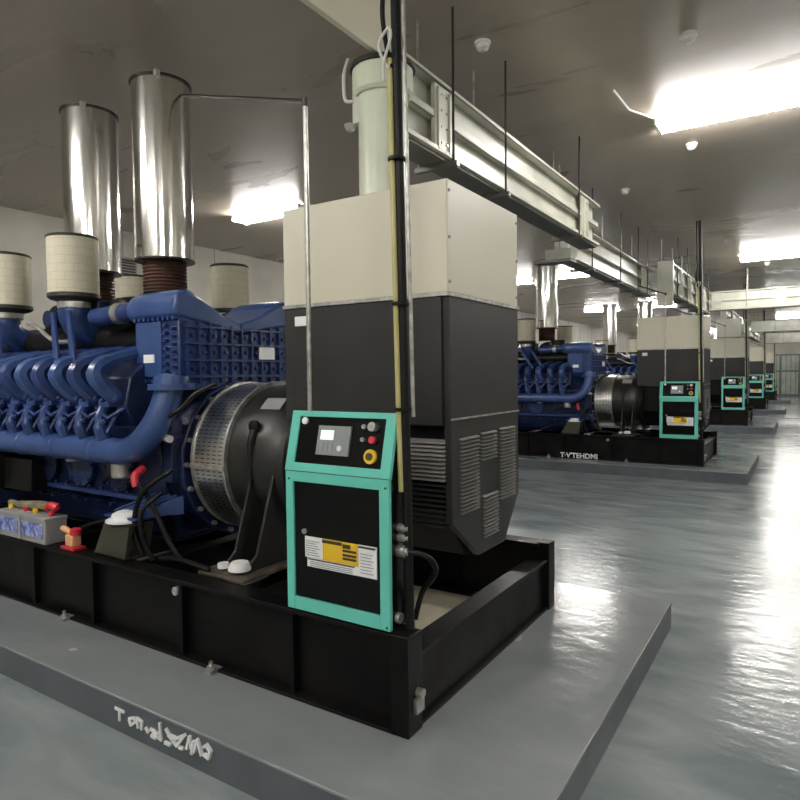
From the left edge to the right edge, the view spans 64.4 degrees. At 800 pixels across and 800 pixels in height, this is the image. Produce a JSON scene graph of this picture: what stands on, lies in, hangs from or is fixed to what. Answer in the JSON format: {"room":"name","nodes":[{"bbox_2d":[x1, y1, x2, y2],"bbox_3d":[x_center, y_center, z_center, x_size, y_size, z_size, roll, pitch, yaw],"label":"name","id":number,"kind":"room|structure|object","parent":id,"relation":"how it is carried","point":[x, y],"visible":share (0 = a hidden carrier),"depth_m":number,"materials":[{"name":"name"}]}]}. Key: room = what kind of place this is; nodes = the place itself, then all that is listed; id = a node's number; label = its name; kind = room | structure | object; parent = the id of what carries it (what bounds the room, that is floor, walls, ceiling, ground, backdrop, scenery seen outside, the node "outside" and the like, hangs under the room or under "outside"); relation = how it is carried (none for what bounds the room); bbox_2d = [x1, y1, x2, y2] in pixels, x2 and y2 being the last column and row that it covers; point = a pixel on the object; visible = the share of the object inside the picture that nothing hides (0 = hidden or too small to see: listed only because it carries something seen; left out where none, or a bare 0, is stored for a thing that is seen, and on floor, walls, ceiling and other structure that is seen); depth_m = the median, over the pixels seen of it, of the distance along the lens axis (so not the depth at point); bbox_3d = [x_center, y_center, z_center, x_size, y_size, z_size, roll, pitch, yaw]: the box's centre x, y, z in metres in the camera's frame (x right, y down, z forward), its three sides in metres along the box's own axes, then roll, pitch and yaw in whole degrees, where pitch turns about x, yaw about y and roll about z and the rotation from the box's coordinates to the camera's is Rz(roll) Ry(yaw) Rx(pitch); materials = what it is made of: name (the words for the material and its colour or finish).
{"room":"mechanical room","nodes":[
{"label":"mechanical room","id":0,"kind":"room"},
{"bbox_2d":[0,206,636,358],"bbox_3d":[3.805,-1.273,22.475,0.100,3.850,50.000,1,3,33],"label":"wall","id":1,"kind":"structure","parent":0,"point":[24,232],"depth_m":10.85,"materials":[{"name":"paint"}]},
{"bbox_2d":[121,256,136,273],"bbox_3d":[-4.220,-1.942,9.803,0.060,0.520,0.360,1,3,33],"label":"air vent","id":2,"kind":"object","parent":1,"relation":"in","point":[129,266],"visible":0.28,"depth_m":9.81,"materials":[{"name":"grey metal"}]},
{"bbox_2d":[122,231,580,341],"bbox_3d":[3.530,-1.248,21.948,0.007,3.850,46.815,1,3,33],"label":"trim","id":3,"kind":"structure","parent":1,"relation":"attached to","point":[122,231],"depth_m":11.28,"materials":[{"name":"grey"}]},
{"bbox_2d":[0,0,799,334],"bbox_3d":[9.506,-3.159,18.723,13.500,0.100,50.000,1,3,33],"label":"ceiling","id":4,"kind":"structure","parent":0,"point":[565,59],"depth_m":5.30,"materials":[{"name":"paint"}]},
{"bbox_2d":[231,203,303,224],"bbox_3d":[-1.758,-2.543,8.681,1.240,0.080,0.300,1,3,33],"label":"ceiling light","id":5,"kind":"object","parent":4,"relation":"attached to","point":[240,219],"visible":0.77,"depth_m":8.74,"materials":[{"name":"white plastic"}]},
{"bbox_2d":[300,0,390,51],"bbox_3d":[-0.525,-2.067,2.684,0.035,0.575,1.710,1,3,33],"label":"duct","id":6,"kind":"object","parent":4,"relation":"hanging from","point":[358,19],"visible":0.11,"depth_m":3.16,"materials":[{"name":"beige metal"}]},
{"bbox_2d":[344,123,355,132],"bbox_3d":[-0.448,-2.448,5.727,0.110,0.060,0.110,1,3,33],"label":"smoke detector","id":7,"kind":"object","parent":4,"relation":"attached to","point":[350,127],"visible":0.96,"depth_m":5.70,"materials":[{"name":"white plastic"}]},
{"bbox_2d":[475,38,490,52],"bbox_3d":[0.562,-2.402,4.319,0.110,0.060,0.110,1,3,33],"label":"smoke detector","id":8,"kind":"object","parent":4,"relation":"attached to","point":[482,45],"visible":1,"depth_m":4.29,"materials":[{"name":"white plastic"}]},
{"bbox_2d":[406,6,599,249],"bbox_3d":[0.973,-1.987,5.151,0.305,0.965,3.830,1,3,33],"label":"cable tray","id":9,"kind":"object","parent":4,"relation":"hanging from","point":[450,138],"visible":0.86,"depth_m":4.52,"materials":[{"name":"paint"}]},
{"bbox_2d":[517,279,535,284],"bbox_3d":[2.697,-2.871,15.617,1.240,0.080,0.300,1,3,33],"label":"ceiling light","id":10,"kind":"object","parent":4,"relation":"attached to","point":[529,281],"visible":0.34,"depth_m":15.33,"materials":[{"name":"white plastic"}]},
{"bbox_2d":[534,165,576,266],"bbox_3d":[1.699,-2.020,6.943,0.410,1.060,0.230,1,3,33],"label":"duct","id":11,"kind":"object","parent":4,"relation":"hanging from","point":[559,256],"visible":0.94,"depth_m":6.86,"materials":[{"name":"metal"}]},
{"bbox_2d":[558,273,587,278],"bbox_3d":[4.134,-2.835,14.339,1.240,0.080,0.300,1,3,33],"label":"ceiling light","id":12,"kind":"object","parent":4,"relation":"attached to","point":[572,275],"visible":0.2,"depth_m":14.44,"materials":[{"name":"white plastic"}]},
{"bbox_2d":[584,308,620,312],"bbox_3d":[7.233,-3.204,22.679,1.240,0.080,0.300,1,3,33],"label":"ceiling light","id":13,"kind":"object","parent":4,"relation":"attached to","point":[618,309],"visible":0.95,"depth_m":22.75,"materials":[{"name":"white plastic"}]},
{"bbox_2d":[555,188,653,297],"bbox_3d":[3.065,-2.152,9.111,0.305,1.000,4.400,1,3,33],"label":"duct","id":14,"kind":"object","parent":4,"relation":"hanging from","point":[606,263],"visible":0.8,"depth_m":8.94,"materials":[{"name":"metal"}]},
{"bbox_2d":[620,188,629,194],"bbox_3d":[2.780,-2.568,7.847,0.110,0.060,0.110,1,3,33],"label":"smoke detector","id":15,"kind":"object","parent":4,"relation":"attached to","point":[625,191],"visible":1,"depth_m":7.81,"materials":[{"name":"white plastic"}]},
{"bbox_2d":[612,89,659,119],"bbox_3d":[1.974,-2.474,5.376,0.874,0.024,0.092,-3,3,-45],"label":"wire","id":16,"kind":"object","parent":4,"relation":"attached to","point":[613,90],"visible":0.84,"depth_m":5.37,"materials":[{"name":"white"}]},
{"bbox_2d":[661,237,709,314],"bbox_3d":[5.639,-2.308,12.416,0.305,1.010,4.550,1,3,33],"label":"duct","id":17,"kind":"object","parent":4,"relation":"hanging from","point":[685,295],"visible":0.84,"depth_m":11.80,"materials":[{"name":"metal"}]},
{"bbox_2d":[657,260,673,306],"bbox_3d":[4.387,-1.922,10.496,0.240,0.740,0.060,1,3,33],"label":"plate","id":18,"kind":"object","parent":17,"relation":"attached to","point":[665,282],"visible":0.96,"depth_m":10.47,"materials":[{"name":"paint"}]},
{"bbox_2d":[680,29,696,44],"bbox_3d":[1.925,-2.414,4.240,0.110,0.060,0.110,1,3,33],"label":"smoke detector","id":19,"kind":"object","parent":4,"relation":"attached to","point":[687,37],"visible":1,"depth_m":4.21,"materials":[{"name":"white plastic"}]},
{"bbox_2d":[685,142,697,150],"bbox_3d":[2.888,-2.507,6.293,0.110,0.060,0.110,1,3,33],"label":"smoke detector","id":20,"kind":"object","parent":4,"relation":"attached to","point":[690,146],"visible":1,"depth_m":6.26,"materials":[{"name":"white plastic"}]},
{"bbox_2d":[654,89,799,134],"bbox_3d":[2.834,-2.459,5.378,1.240,0.080,0.300,1,3,33],"label":"ceiling light","id":21,"kind":"object","parent":4,"relation":"attached to","point":[795,93],"visible":1,"depth_m":5.39,"materials":[{"name":"white plastic"}]},
{"bbox_2d":[720,310,744,333],"bbox_3d":[10.756,-2.709,20.380,0.305,0.960,6.100,1,3,33],"label":"duct","id":22,"kind":"object","parent":4,"relation":"hanging from","point":[723,314],"visible":0.38,"depth_m":18.28,"materials":[{"name":"metal"}]},
{"bbox_2d":[709,268,799,311],"bbox_3d":[9.735,-2.419,12.709,6.400,0.900,0.283,1,3,33],"label":"duct","id":23,"kind":"object","parent":4,"relation":"hanging from","point":[776,297],"visible":0.96,"depth_m":13.90,"materials":[{"name":"metal"}]},
{"bbox_2d":[748,319,761,342],"bbox_3d":[15.400,-3.050,27.611,0.305,0.960,6.300,1,3,33],"label":"duct","id":24,"kind":"object","parent":4,"relation":"hanging from","point":[755,337],"visible":0.7,"depth_m":26.86,"materials":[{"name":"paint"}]},
{"bbox_2d":[739,252,799,262],"bbox_3d":[7.290,-2.787,12.314,1.240,0.080,0.300,1,3,33],"label":"ceiling light","id":25,"kind":"object","parent":4,"relation":"attached to","point":[791,254],"visible":1,"depth_m":12.34,"materials":[{"name":"white plastic"}]},
{"bbox_2d":[751,308,799,332],"bbox_3d":[15.333,-2.835,21.285,6.250,0.880,0.283,1,3,33],"label":"duct","id":26,"kind":"object","parent":4,"relation":"hanging from","point":[779,325],"visible":0.94,"depth_m":22.50,"materials":[{"name":"metal"}]},
{"bbox_2d":[766,332,799,343],"bbox_3d":[20.086,-3.134,28.685,6.250,0.980,0.283,1,3,33],"label":"duct","id":27,"kind":"object","parent":4,"relation":"hanging from","point":[793,337],"visible":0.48,"depth_m":29.93,"materials":[{"name":"metal"}]},
{"bbox_2d":[776,316,799,318],"bbox_3d":[16.362,-3.454,26.438,1.240,0.080,0.300,1,3,33],"label":"ceiling light","id":28,"kind":"object","parent":4,"relation":"attached to","point":[783,317],"visible":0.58,"depth_m":26.46,"materials":[{"name":"white plastic"}]},
{"bbox_2d":[0,396,799,799],"bbox_3d":[9.549,0.787,18.883,13.500,0.100,50.000,1,3,33],"label":"floor","id":29,"kind":"structure","parent":0,"point":[715,714],"depth_m":3.56,"materials":[{"name":"grey paint"}]},
{"bbox_2d":[0,505,554,739],"bbox_3d":[-2.162,1.060,4.888,6.350,0.405,1.760,1,3,33],"label":"generator skid","id":30,"kind":"object","parent":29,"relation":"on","point":[393,682],"visible":0.62,"depth_m":3.23,"materials":[{"name":"black metal"}]},
{"bbox_2d":[0,503,39,538],"bbox_3d":[-2.528,0.795,4.218,0.298,0.194,0.150,1,3,33],"label":"battery","id":31,"kind":"object","parent":30,"relation":"on","point":[10,519],"visible":0.7,"depth_m":4.15,"materials":[{"name":"grey plastic"}]},
{"bbox_2d":[8,499,51,511],"bbox_3d":[-2.441,0.689,4.195,0.586,0.073,0.076,1,3,33],"label":"cable","id":32,"kind":"object","parent":31,"relation":"on","point":[20,504],"visible":0.73,"depth_m":4.16,"materials":[{"name":"beige plastic"}]},
{"bbox_2d":[20,508,67,544],"bbox_3d":[-2.274,0.799,4.054,0.293,0.194,0.150,1,3,33],"label":"battery","id":33,"kind":"object","parent":30,"relation":"on","point":[42,527],"visible":0.98,"depth_m":3.99,"materials":[{"name":"grey plastic"}]},
{"bbox_2d":[44,502,60,511],"bbox_3d":[-2.197,0.674,4.009,0.131,0.071,0.062,1,3,33],"label":"boot","id":34,"kind":"object","parent":33,"relation":"on","point":[53,506],"visible":1,"depth_m":3.98,"materials":[{"name":"red plastic"}]},
{"bbox_2d":[60,525,85,551],"bbox_3d":[-1.988,0.833,3.850,0.163,0.137,0.080,1,3,33],"label":"switch","id":35,"kind":"object","parent":30,"relation":"on","point":[73,535],"visible":1,"depth_m":3.82,"materials":[{"name":"red plastic"}]},
{"bbox_2d":[0,232,285,571],"bbox_3d":[-2.268,-0.142,4.932,3.954,2.001,1.675,1,3,33],"label":"engine","id":36,"kind":"object","parent":30,"relation":"on","point":[102,405],"visible":0.88,"depth_m":4.01,"materials":[{"name":"blue paint"}]},
{"bbox_2d":[59,100,122,300],"bbox_3d":[-2.404,-1.495,4.959,0.420,1.460,0.420,1,3,33],"label":"exhaust pipe","id":37,"kind":"object","parent":36,"relation":"on","point":[89,132],"visible":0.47,"depth_m":4.79,"materials":[{"name":"silver metal"}]},
{"bbox_2d":[128,68,194,293],"bbox_3d":[-1.669,-1.484,4.475,0.414,1.460,0.414,1,3,33],"label":"exhaust pipe","id":38,"kind":"object","parent":36,"relation":"on","point":[160,117],"visible":0.92,"depth_m":4.31,"materials":[{"name":"silver metal"}]},
{"bbox_2d":[189,178,518,584],"bbox_3d":[-0.276,-0.067,3.648,1.684,1.914,1.460,1,3,33],"label":"alternator","id":39,"kind":"object","parent":30,"relation":"on","point":[464,426],"visible":0.73,"depth_m":3.20,"materials":[{"name":"metal"}]},
{"bbox_2d":[342,52,414,194],"bbox_3d":[-0.093,-1.429,3.466,0.362,0.818,0.356,1,3,33],"label":"duct","id":40,"kind":"object","parent":39,"relation":"on","point":[368,84],"visible":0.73,"depth_m":3.34,"materials":[{"name":"white plastic"}]},
{"bbox_2d":[352,95,358,126],"bbox_3d":[-0.109,-1.670,3.458,0.240,0.340,0.190,1,3,33],"label":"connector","id":41,"kind":"object","parent":40,"relation":"attached to","point":[355,104],"visible":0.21,"depth_m":3.43,"materials":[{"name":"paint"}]},
{"bbox_2d":[411,482,448,528],"bbox_3d":[0.139,0.497,3.012,0.195,0.201,0.025,1,3,33],"label":"grille","id":42,"kind":"object","parent":39,"relation":"attached to","point":[431,499],"depth_m":3.00,"materials":[{"name":"black metal"}]},
{"bbox_2d":[285,410,438,631],"bbox_3d":[-0.164,0.484,2.687,0.704,0.870,0.175,1,3,33],"label":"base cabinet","id":43,"kind":"object","parent":30,"relation":"on","point":[346,551],"visible":0.96,"depth_m":2.64,"materials":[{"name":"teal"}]},
{"bbox_2d":[181,94,312,410],"bbox_3d":[-0.944,-1.023,3.594,0.028,2.103,1.951,-2,3,-34],"label":"conduit","id":44,"kind":"object","parent":43,"relation":"attached to","point":[304,100],"visible":0.88,"depth_m":2.81,"materials":[{"name":"metal"}]},
{"bbox_2d":[319,430,347,451],"bbox_3d":[-0.281,0.172,2.681,0.137,0.094,0.022,0,3,23],"label":"control panel","id":45,"kind":"object","parent":43,"relation":"attached to","point":[329,440],"depth_m":2.68,"materials":[{"name":"grey plastic"}]},
{"bbox_2d":[306,540,373,575],"bbox_3d":[-0.257,0.662,2.657,0.355,0.108,0.002,1,3,33],"label":"print","id":46,"kind":"object","parent":43,"relation":"attached to","point":[336,557],"depth_m":2.65,"materials":[{"name":"grey"}]},
{"bbox_2d":[368,436,376,443],"bbox_3d":[-0.113,0.163,2.579,0.030,0.033,0.024,1,3,33],"label":"lamp","id":47,"kind":"object","parent":43,"relation":"attached to","point":[371,439],"depth_m":2.57,"materials":[{"name":"red plastic"}]},
{"bbox_2d":[367,422,378,431],"bbox_3d":[-0.109,0.110,2.583,0.038,0.043,0.036,1,3,33],"label":"switch","id":48,"kind":"object","parent":43,"relation":"attached to","point":[372,426],"depth_m":2.58,"materials":[{"name":"metal"}]},
{"bbox_2d":[378,0,414,629],"bbox_3d":[-0.016,-0.709,2.517,0.128,3.286,0.085,1,3,33],"label":"conduit pipe","id":49,"kind":"object","parent":30,"relation":"on","point":[396,159],"visible":1,"depth_m":2.51,"materials":[{"name":"black metal"}]},
{"bbox_2d":[403,586,468,629],"bbox_3d":[-0.018,1.288,3.522,0.900,0.010,1.400,1,3,33],"label":"drip tray","id":50,"kind":"object","parent":30,"relation":"on","point":[435,603],"depth_m":3.93,"materials":[{"name":"beige metal"}]},
{"bbox_2d":[0,542,671,799],"bbox_3d":[-2.146,1.343,4.924,7.505,0.165,2.545,1,3,33],"label":"plinth","id":51,"kind":"object","parent":29,"relation":"on","point":[538,721],"visible":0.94,"depth_m":2.75,"materials":[{"name":"grey concrete"}]},
{"bbox_2d":[518,427,717,466],"bbox_3d":[2.364,0.727,11.933,6.350,0.405,1.760,1,3,33],"label":"generator skid","id":52,"kind":"object","parent":29,"relation":"on","point":[645,447],"visible":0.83,"depth_m":10.38,"materials":[{"name":"black metal"}]},
{"bbox_2d":[518,318,616,433],"bbox_3d":[2.258,-0.475,11.977,3.954,2.001,1.675,1,3,33],"label":"engine","id":53,"kind":"object","parent":52,"relation":"on","point":[557,379],"visible":0.5,"depth_m":11.05,"materials":[{"name":"blue paint"}]},
{"bbox_2d":[535,259,557,340],"bbox_3d":[2.688,-1.819,11.628,0.414,1.460,0.414,1,3,33],"label":"chimney","id":54,"kind":"object","parent":53,"relation":"on","point":[546,276],"visible":0.85,"depth_m":11.47,"materials":[{"name":"metal"}]},
{"bbox_2d":[594,315,710,435],"bbox_3d":[4.249,-0.400,10.693,1.684,1.914,1.460,1,3,33],"label":"alternator","id":55,"kind":"object","parent":52,"relation":"on","point":[622,401],"visible":0.89,"depth_m":10.37,"materials":[{"name":"grey metal"}]},
{"bbox_2d":[659,381,709,438],"bbox_3d":[4.361,0.151,9.732,0.704,0.870,0.175,1,3,33],"label":"control panel","id":56,"kind":"object","parent":52,"relation":"on","point":[679,413],"visible":1,"depth_m":9.70,"materials":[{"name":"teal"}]},
{"bbox_2d":[639,285,666,381],"bbox_3d":[3.581,-1.356,10.639,0.028,2.103,1.951,-2,3,-34],"label":"conduit","id":57,"kind":"object","parent":56,"relation":"on","point":[639,285],"visible":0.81,"depth_m":9.86,"materials":[{"name":"silver"}]},
{"bbox_2d":[673,417,691,423],"bbox_3d":[4.276,0.310,9.696,0.355,0.096,0.003,1,3,33],"label":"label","id":58,"kind":"object","parent":56,"relation":"attached to","point":[676,420],"depth_m":9.68,"materials":[{"name":"yellow"}]},
{"bbox_2d":[695,221,703,438],"bbox_3d":[4.510,-1.042,9.562,0.128,3.286,0.085,1,3,33],"label":"post","id":59,"kind":"object","parent":52,"relation":"on","point":[699,249],"visible":1,"depth_m":9.54,"materials":[{"name":"black metal"}]},
{"bbox_2d":[518,451,758,484],"bbox_3d":[2.382,1.010,11.973,7.505,0.165,2.535,1,3,33],"label":"plinth","id":60,"kind":"object","parent":29,"relation":"on","point":[724,467],"visible":0.44,"depth_m":9.81,"materials":[{"name":"grey concrete"}]},
{"bbox_2d":[619,420,777,433],"bbox_3d":[6.907,0.677,19.018,7.505,0.165,2.535,1,3,33],"label":"plinth","id":61,"kind":"object","parent":29,"relation":"on","point":[756,426],"visible":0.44,"depth_m":16.50,"materials":[{"name":"grey concrete"}]},
{"bbox_2d":[709,406,752,425],"bbox_3d":[6.889,0.394,18.978,6.350,0.405,1.760,1,3,33],"label":"generator skid","id":62,"kind":"object","parent":29,"relation":"on","point":[718,416],"visible":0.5,"depth_m":16.91,"materials":[{"name":"black metal"}]},
{"bbox_2d":[595,338,636,375],"bbox_3d":[6.783,-0.808,19.022,3.954,2.001,1.675,1,3,33],"label":"engine","id":63,"kind":"object","parent":62,"relation":"on","point":[620,363],"visible":0.14,"depth_m":18.58,"materials":[{"name":"blue paint"}]},
{"bbox_2d":[603,303,616,352],"bbox_3d":[6.352,-2.165,19.238,0.420,1.460,0.420,1,3,33],"label":"chimney","id":64,"kind":"object","parent":63,"relation":"on","point":[609,310],"visible":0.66,"depth_m":19.07,"materials":[{"name":"metal"}]},
{"bbox_2d":[638,301,652,317],"bbox_3d":[7.213,-2.152,18.674,0.414,1.460,0.414,1,3,33],"label":"chimney","id":65,"kind":"object","parent":63,"relation":"on","point":[645,309],"visible":0.2,"depth_m":18.49,"materials":[{"name":"metal"}]},
{"bbox_2d":[710,338,749,406],"bbox_3d":[8.774,-0.733,17.738,1.684,1.914,1.460,1,3,33],"label":"alternator","id":66,"kind":"object","parent":62,"relation":"on","point":[734,347],"visible":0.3,"depth_m":17.28,"materials":[{"name":"grey metal"}]},
{"bbox_2d":[717,318,742,337],"bbox_3d":[8.949,-1.942,17.235,0.600,0.500,0.400,1,3,33],"label":"duct","id":67,"kind":"object","parent":66,"relation":"on","point":[734,327],"visible":1,"depth_m":17.07,"materials":[{"name":"metal"}]},
{"bbox_2d":[721,377,751,409],"bbox_3d":[8.886,-0.181,16.777,0.704,0.870,0.175,1,3,33],"label":"control panel","id":68,"kind":"object","parent":62,"relation":"on","point":[733,394],"visible":1,"depth_m":16.75,"materials":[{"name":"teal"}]},
{"bbox_2d":[663,306,725,376],"bbox_3d":[8.106,-1.689,17.684,0.028,2.103,1.951,-2,3,-34],"label":"conduit","id":69,"kind":"object","parent":68,"relation":"attached to","point":[663,306],"visible":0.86,"depth_m":16.91,"materials":[{"name":"silver metal"}]},
{"bbox_2d":[743,284,747,409],"bbox_3d":[9.035,-1.375,16.607,0.128,3.286,0.085,1,3,33],"label":"post","id":70,"kind":"object","parent":62,"relation":"on","point":[745,321],"visible":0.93,"depth_m":16.60,"materials":[{"name":"black metal"}]},
{"bbox_2d":[710,397,767,408],"bbox_3d":[11.414,0.061,26.024,6.350,0.405,1.760,1,3,33],"label":"generator skid","id":71,"kind":"object","parent":29,"relation":"on","point":[756,403],"visible":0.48,"depth_m":23.84,"materials":[{"name":"black metal"}]},
{"bbox_2d":[749,347,765,392],"bbox_3d":[13.300,-1.065,24.783,1.684,1.914,1.460,1,3,33],"label":"alternator","id":72,"kind":"object","parent":71,"relation":"on","point":[756,353],"visible":0.18,"depth_m":24.16,"materials":[{"name":"grey metal"}]},
{"bbox_2d":[749,375,767,397],"bbox_3d":[13.412,-0.514,23.822,0.704,0.870,0.175,1,3,33],"label":"control panel","id":73,"kind":"object","parent":71,"relation":"on","point":[756,382],"visible":0.87,"depth_m":23.78,"materials":[{"name":"teal metal"}]},
{"bbox_2d":[763,310,765,397],"bbox_3d":[13.560,-1.708,23.652,0.128,3.286,0.085,1,3,33],"label":"post","id":74,"kind":"object","parent":71,"relation":"on","point":[764,335],"visible":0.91,"depth_m":23.64,"materials":[{"name":"black metal"}]},
{"bbox_2d":[753,406,785,413],"bbox_3d":[11.433,0.345,26.064,7.505,0.165,2.535,1,3,33],"label":"plinth","id":75,"kind":"object","parent":29,"relation":"on","point":[770,409],"visible":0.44,"depth_m":23.35,"materials":[{"name":"grey concrete"}]},
{"bbox_2d":[765,391,776,399],"bbox_3d":[15.940,-0.271,33.069,6.350,0.405,1.760,1,3,33],"label":"generator skid","id":76,"kind":"object","parent":29,"relation":"on","point":[771,395],"visible":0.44,"depth_m":30.82,"materials":[{"name":"black metal"}]},
{"bbox_2d":[766,352,775,373],"bbox_3d":[17.825,-1.398,31.828,1.684,1.914,1.460,1,3,33],"label":"alternator","id":77,"kind":"object","parent":76,"relation":"on","point":[770,355],"visible":0.12,"depth_m":31.16,"materials":[{"name":"grey metal"}]},
{"bbox_2d":[766,374,776,391],"bbox_3d":[17.937,-0.847,30.867,0.704,0.870,0.176,1,3,33],"label":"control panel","id":78,"kind":"object","parent":76,"relation":"on","point":[770,385],"visible":0.71,"depth_m":30.78,"materials":[{"name":"teal metal"}]},
{"bbox_2d":[773,332,775,391],"bbox_3d":[18.086,-2.040,30.697,0.128,3.286,0.085,1,3,33],"label":"post","id":79,"kind":"object","parent":76,"relation":"on","point":[773,332],"visible":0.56,"depth_m":30.70,"materials":[{"name":"black metal"}]},
{"bbox_3d":[15.834,-1.473,33.113,3.954,2.001,1.675,1,3,33],"label":"engine","id":80,"kind":"object","parent":76,"relation":"on","visible":0},
{"bbox_2d":[711,331,719,338],"bbox_3d":[16.264,-2.817,32.764,0.414,1.460,0.414,1,3,33],"label":"chimney","id":81,"kind":"object","parent":80,"relation":"on","point":[713,333],"visible":0.18,"depth_m":32.59,"materials":[{"name":"metal"}]},
{"bbox_2d":[768,398,790,403],"bbox_3d":[15.958,0.012,33.109,7.505,0.165,2.535,1,3,33],"label":"plinth","id":82,"kind":"object","parent":29,"relation":"on","point":[778,400],"visible":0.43,"depth_m":30.34,"materials":[{"name":"grey concrete"}]},
{"bbox_2d":[720,335,799,355],"bbox_3d":[23.055,-2.181,39.863,13.700,3.850,0.100,1,3,33],"label":"wall","id":83,"kind":"structure","parent":0,"point":[782,348],"depth_m":39.40,"materials":[{"name":"paint"}]},
{"bbox_2d":[775,354,799,395],"bbox_3d":[25.261,-1.526,38.298,6.120,2.580,0.120,1,3,33],"label":"door","id":84,"kind":"structure","parent":83,"relation":"in","point":[787,376],"depth_m":39.18,"materials":[{"name":"grey metal"}]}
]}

